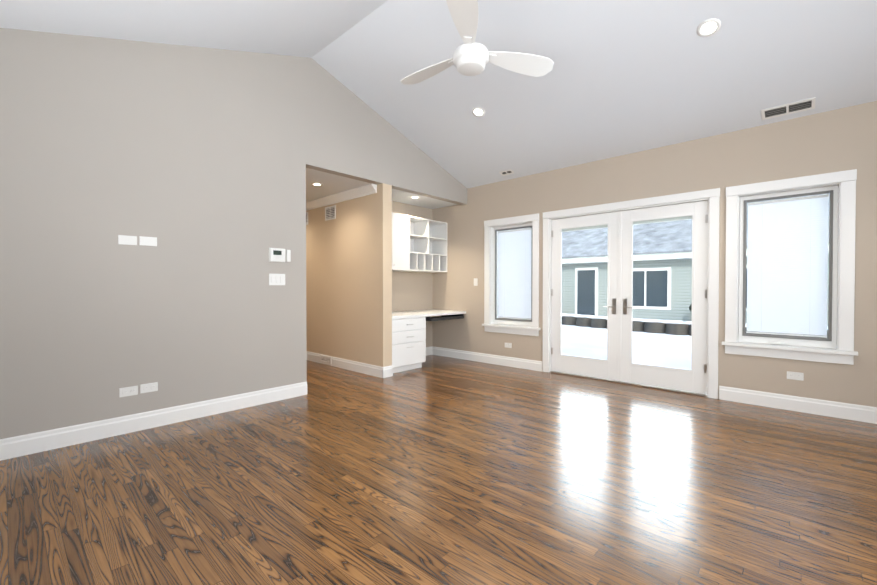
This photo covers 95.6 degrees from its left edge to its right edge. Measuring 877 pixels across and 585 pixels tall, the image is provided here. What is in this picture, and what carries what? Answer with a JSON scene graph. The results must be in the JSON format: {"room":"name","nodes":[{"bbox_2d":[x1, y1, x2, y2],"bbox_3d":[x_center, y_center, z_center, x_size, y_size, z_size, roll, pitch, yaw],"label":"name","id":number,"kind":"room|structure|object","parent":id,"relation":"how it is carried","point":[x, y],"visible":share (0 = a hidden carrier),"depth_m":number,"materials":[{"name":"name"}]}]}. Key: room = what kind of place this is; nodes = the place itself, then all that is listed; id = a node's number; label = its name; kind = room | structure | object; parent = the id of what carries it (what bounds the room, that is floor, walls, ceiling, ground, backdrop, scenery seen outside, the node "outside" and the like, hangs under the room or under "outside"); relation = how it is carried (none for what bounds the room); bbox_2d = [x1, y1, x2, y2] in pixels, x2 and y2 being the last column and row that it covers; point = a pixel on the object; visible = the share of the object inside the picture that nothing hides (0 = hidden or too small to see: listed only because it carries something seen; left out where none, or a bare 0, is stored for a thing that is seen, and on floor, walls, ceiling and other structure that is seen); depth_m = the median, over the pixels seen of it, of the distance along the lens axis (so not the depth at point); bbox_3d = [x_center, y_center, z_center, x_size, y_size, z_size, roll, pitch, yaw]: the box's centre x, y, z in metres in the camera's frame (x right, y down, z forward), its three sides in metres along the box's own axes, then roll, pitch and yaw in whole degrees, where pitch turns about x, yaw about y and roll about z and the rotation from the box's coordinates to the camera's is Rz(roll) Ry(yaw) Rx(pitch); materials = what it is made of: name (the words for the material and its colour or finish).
{"room":"empty living room","nodes":[
{"label":"empty living room","id":0,"kind":"room"},
{"bbox_2d":[0,28,466,438],"bbox_3d":[-1.629,-0.750,4.190,0.120,3.720,6.460,1,1,42],"label":"wall","id":1,"kind":"structure","parent":0,"point":[196,161],"depth_m":3.33,"materials":[{"name":"paint"}]},
{"bbox_2d":[118,235,136,244],"bbox_3d":[-2.478,-0.417,3.172,0.007,0.072,0.118,1,1,42],"label":"mounting plate","id":2,"kind":"object","parent":1,"relation":"attached to","point":[127,240],"visible":1,"depth_m":3.17,"materials":[{"name":"white plastic"}]},
{"bbox_2d":[119,386,137,396],"bbox_3d":[-2.479,0.793,3.184,0.009,0.072,0.118,1,1,42],"label":"electrical outlet","id":3,"kind":"object","parent":1,"relation":"attached to","point":[128,391],"visible":1,"depth_m":3.18,"materials":[{"name":"white plastic"}]},
{"bbox_2d":[139,236,156,245],"bbox_3d":[-2.387,-0.421,3.271,0.007,0.072,0.118,1,1,42],"label":"mounting plate","id":4,"kind":"object","parent":1,"relation":"attached to","point":[148,241],"visible":1,"depth_m":3.27,"materials":[{"name":"white plastic"}]},
{"bbox_2d":[140,382,157,393],"bbox_3d":[-2.388,0.786,3.283,0.009,0.072,0.118,1,1,42],"label":"electrical outlet","id":5,"kind":"object","parent":1,"relation":"attached to","point":[148,387],"visible":1,"depth_m":3.28,"materials":[{"name":"white plastic"}]},
{"bbox_2d":[0,381,306,460],"bbox_3d":[-2.561,1.054,3.092,0.015,0.140,3.350,1,1,42],"label":"baseboard","id":6,"kind":"structure","parent":1,"relation":"attached to","point":[23,445],"depth_m":3.21,"materials":[{"name":"white wood"}]},
{"bbox_2d":[269,274,284,284],"bbox_3d":[-1.651,-0.133,4.075,0.012,0.118,0.170,1,1,42],"label":"light switch","id":7,"kind":"object","parent":1,"relation":"attached to","point":[276,279],"visible":1,"depth_m":4.07,"materials":[{"name":"white plastic"}]},
{"bbox_2d":[269,248,284,261],"bbox_3d":[-1.646,-0.383,4.067,0.026,0.140,0.165,1,1,42],"label":"thermostat","id":8,"kind":"object","parent":1,"relation":"attached to","point":[276,254],"visible":1,"depth_m":4.05,"materials":[{"name":"white plastic"}]},
{"bbox_2d":[286,250,290,261],"bbox_3d":[-1.568,-0.384,4.159,0.016,0.125,0.042,1,1,42],"label":"sensor","id":9,"kind":"object","parent":1,"relation":"attached to","point":[288,255],"visible":1,"depth_m":4.15,"materials":[{"name":"white plastic"}]},
{"bbox_2d":[306,183,391,366],"bbox_3d":[-1.721,-0.163,6.132,2.870,2.500,0.150,1,1,42],"label":"wall","id":10,"kind":"structure","parent":0,"point":[349,282],"depth_m":5.55,"materials":[{"name":"paint"}]},
{"bbox_2d":[325,205,335,220],"bbox_3d":[-1.608,-1.181,5.910,0.280,0.200,0.006,1,1,42],"label":"air vent","id":11,"kind":"object","parent":10,"relation":"in","point":[330,212],"visible":1,"depth_m":5.90,"materials":[{"name":"white metal"}]},
{"bbox_2d":[306,184,376,210],"bbox_3d":[-1.845,-1.359,6.071,2.750,0.105,0.085,1,1,42],"label":"crown molding","id":12,"kind":"structure","parent":10,"relation":"attached to","point":[365,190],"depth_m":5.61,"materials":[{"name":"white wood"}]},
{"bbox_2d":[307,351,387,377],"bbox_3d":[-1.764,1.017,6.087,2.886,0.140,0.036,1,1,42],"label":"baseboard","id":13,"kind":"structure","parent":10,"relation":"attached to","point":[378,371],"depth_m":5.53,"materials":[{"name":"white wood"}]},
{"bbox_2d":[320,355,331,364],"bbox_3d":[-1.700,1.014,5.999,0.300,0.110,0.006,1,1,42],"label":"air vent","id":14,"kind":"object","parent":13,"relation":"attached to","point":[325,359],"visible":1,"depth_m":6.00,"materials":[{"name":"white metal"}]},
{"bbox_2d":[306,168,458,208],"bbox_3d":[-1.674,-1.476,6.345,2.870,0.120,2.930,1,1,42],"label":"ceiling","id":15,"kind":"structure","parent":0,"point":[333,184],"depth_m":5.48,"materials":[{"name":"paint"}]},
{"bbox_2d":[311,183,322,185],"bbox_3d":[-1.572,-1.397,5.147,0.148,0.008,0.148,1,1,42],"label":"recessed light","id":16,"kind":"object","parent":15,"relation":"in","point":[317,184],"visible":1,"depth_m":5.13,"materials":[{"name":"white plastic"}]},
{"bbox_2d":[392,201,431,346],"bbox_3d":[-0.619,-0.227,6.438,0.120,2.620,1.790,1,1,42],"label":"wall","id":17,"kind":"structure","parent":0,"point":[411,291],"depth_m":6.56,"materials":[{"name":"paint"}]},
{"bbox_2d":[392,212,446,272],"bbox_3d":[-0.497,-0.749,6.184,0.389,0.830,1.584,1,1,42],"label":"shelf","id":18,"kind":"object","parent":17,"relation":"attached to","point":[419,244],"visible":0.71,"depth_m":6.36,"materials":[{"name":"white wood"}]},
{"bbox_2d":[426,346,431,355],"bbox_3d":[-0.414,1.012,6.577,0.015,0.140,0.850,1,1,42],"label":"baseboard","id":19,"kind":"structure","parent":17,"relation":"attached to","point":[428,349],"depth_m":6.84,"materials":[{"name":"white wood"}]},
{"bbox_2d":[0,355,876,584],"bbox_3d":[0.022,1.153,2.699,10.500,0.050,6.460,1,1,42],"label":"floor","id":20,"kind":"structure","parent":0,"point":[437,470],"depth_m":2.25,"materials":[{"name":"brown wood"}]},
{"bbox_2d":[392,317,425,372],"bbox_3d":[-0.666,0.722,5.735,0.771,0.740,0.667,1,1,42],"label":"base cabinet","id":21,"kind":"object","parent":20,"relation":"on","point":[408,344],"visible":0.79,"depth_m":5.50,"materials":[{"name":"white wood"}]},
{"bbox_2d":[392,310,465,318],"bbox_3d":[-0.365,0.356,6.076,0.747,0.102,1.584,1,1,42],"label":"desk","id":22,"kind":"object","parent":21,"relation":"on","point":[410,314],"visible":0.65,"depth_m":5.95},
{"bbox_2d":[426,314,463,320],"bbox_3d":[-0.028,0.379,6.236,0.495,0.070,0.788,1,1,42],"label":"keyboard tray","id":23,"kind":"object","parent":22,"relation":"attached to","point":[450,317],"visible":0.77,"depth_m":6.17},
{"bbox_2d":[0,0,876,187],"bbox_3d":[1.181,-2.038,1.667,7.650,1.482,6.860,1,1,42],"label":"ceiling","id":24,"kind":"structure","parent":0,"point":[623,77],"depth_m":3.58,"materials":[{"name":"paint"}]},
{"bbox_2d":[401,0,553,84],"bbox_3d":[0.134,-2.073,2.964,1.094,0.934,1.204,1,1,42],"label":"ceiling fan","id":25,"kind":"object","parent":24,"relation":"hanging from","point":[471,57],"visible":1,"depth_m":2.87,"materials":[{"name":"white plastic"}]},
{"bbox_2d":[472,107,484,116],"bbox_3d":[0.461,-2.082,4.590,0.158,0.054,0.151,1,1,42],"label":"recessed light","id":26,"kind":"object","parent":24,"relation":"in","point":[478,111],"visible":1,"depth_m":4.58,"materials":[{"name":"white plastic"}]},
{"bbox_2d":[499,169,513,175],"bbox_3d":[0.973,-1.711,5.671,0.200,0.038,0.097,1,1,42],"label":"ceiling vent","id":27,"kind":"object","parent":24,"relation":"in","point":[506,172],"visible":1,"depth_m":5.67,"materials":[{"name":"white metal"}]},
{"bbox_2d":[697,19,720,36],"bbox_3d":[2.105,-2.060,3.098,0.158,0.055,0.151,1,1,42],"label":"recessed light","id":28,"kind":"object","parent":24,"relation":"in","point":[708,27],"visible":1,"depth_m":3.09,"materials":[{"name":"white plastic"}]},
{"bbox_2d":[761,97,815,119],"bbox_3d":[3.203,-1.681,3.649,0.370,0.054,0.144,1,1,42],"label":"ceiling vent","id":29,"kind":"object","parent":24,"relation":"in","point":[789,108],"visible":1,"depth_m":3.64,"materials":[{"name":"white metal"}]},
{"bbox_2d":[432,101,876,406],"bbox_3d":[2.941,-0.390,4.252,8.320,3.000,0.200,1,1,42],"label":"wall","id":30,"kind":"structure","parent":0,"point":[841,139],"depth_m":4.12,"materials":[{"name":"paint"}]},
{"bbox_2d":[474,278,477,285],"bbox_3d":[0.583,-0.165,6.271,0.072,0.118,0.012,1,1,42],"label":"light switch","id":31,"kind":"object","parent":30,"relation":"attached to","point":[475,281],"visible":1,"depth_m":6.26,"materials":[{"name":"white plastic"}]},
{"bbox_2d":[432,346,541,371],"bbox_3d":[0.661,1.016,6.212,2.095,0.140,0.016,1,1,42],"label":"baseboard","id":32,"kind":"structure","parent":30,"relation":"attached to","point":[534,365],"depth_m":6.08,"materials":[{"name":"white wood"}]},
{"bbox_2d":[505,343,511,347],"bbox_3d":[1.026,0.780,5.878,0.118,0.072,0.009,1,1,42],"label":"electrical outlet","id":33,"kind":"object","parent":30,"relation":"attached to","point":[508,345],"visible":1,"depth_m":5.87,"materials":[{"name":"white plastic"}]},
{"bbox_2d":[482,213,540,335],"bbox_3d":[1.100,-0.248,5.886,0.970,1.705,0.221,1,1,42],"label":"window","id":34,"kind":"structure","parent":30,"relation":"in","point":[519,322],"depth_m":5.95,"materials":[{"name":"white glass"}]},
{"bbox_2d":[498,228,531,319],"bbox_3d":[1.139,-0.271,5.929,0.594,1.324,0.024,1,1,42],"label":"window blind","id":35,"kind":"object","parent":34,"relation":"attached to","point":[514,268],"visible":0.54,"depth_m":5.93,"materials":[{"name":"white fabric"}]},
{"bbox_2d":[551,212,617,380],"bbox_3d":[1.869,0.044,5.142,0.902,2.066,0.100,1,1,42],"label":"french door","id":36,"kind":"structure","parent":30,"relation":"in","point":[591,367],"depth_m":5.12,"materials":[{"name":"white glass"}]},
{"bbox_2d":[543,188,719,398],"bbox_3d":[2.257,0.005,4.894,2.004,2.193,0.264,1,1,42],"label":"door frame","id":37,"kind":"structure","parent":30,"relation":"attached to","point":[711,197],"depth_m":4.56,"materials":[{"name":"white wood"}]},
{"bbox_2d":[621,201,707,393],"bbox_3d":[2.537,0.051,4.530,0.902,2.066,0.100,1,1,42],"label":"french door","id":38,"kind":"structure","parent":30,"relation":"in","point":[694,379],"depth_m":4.46,"materials":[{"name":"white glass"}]},
{"bbox_2d":[722,169,857,364],"bbox_3d":[3.341,-0.223,3.832,0.970,1.705,0.221,1,1,42],"label":"window","id":39,"kind":"structure","parent":30,"relation":"in","point":[830,341],"depth_m":3.70,"materials":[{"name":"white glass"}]},
{"bbox_2d":[746,194,828,337],"bbox_3d":[3.381,-0.246,3.875,0.594,1.324,0.024,1,1,42],"label":"window blind","id":40,"kind":"object","parent":39,"relation":"attached to","point":[787,262],"visible":0.94,"depth_m":3.86,"materials":[{"name":"white fabric"}]},
{"bbox_2d":[787,371,803,380],"bbox_3d":[3.356,0.786,3.743,0.118,0.072,0.009,1,1,42],"label":"electrical outlet","id":41,"kind":"object","parent":30,"relation":"attached to","point":[795,375],"visible":1,"depth_m":3.74,"materials":[{"name":"white plastic"}]},
{"bbox_2d":[719,386,876,423],"bbox_3d":[4.391,1.057,2.793,3.985,0.140,0.015,1,1,42],"label":"baseboard","id":42,"kind":"structure","parent":30,"relation":"attached to","point":[855,412],"depth_m":3.71,"materials":[{"name":"white wood"}]},
{"label":"outside","id":43,"kind":"structure","parent":0,"visible":0},
{"bbox_2d":[561,324,836,369],"bbox_3d":[16.670,1.109,29.085,75.000,0.100,54.840,1,1,42],"label":"ground","id":44,"kind":"structure","parent":43,"point":[602,346],"depth_m":9.54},
{"bbox_2d":[504,303,836,343],"bbox_3d":[5.879,0.692,14.926,16.510,1.076,3.007,1,1,42],"label":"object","id":45,"kind":"object","parent":44,"relation":"on","point":[572,320],"depth_m":12.74,"materials":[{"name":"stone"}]},
{"bbox_2d":[504,193,837,326],"bbox_3d":[7.629,-1.835,19.922,44.800,6.010,7.535,1,1,42],"label":"house","id":46,"kind":"structure","parent":44,"relation":"on","point":[587,307],"depth_m":15.49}
]}

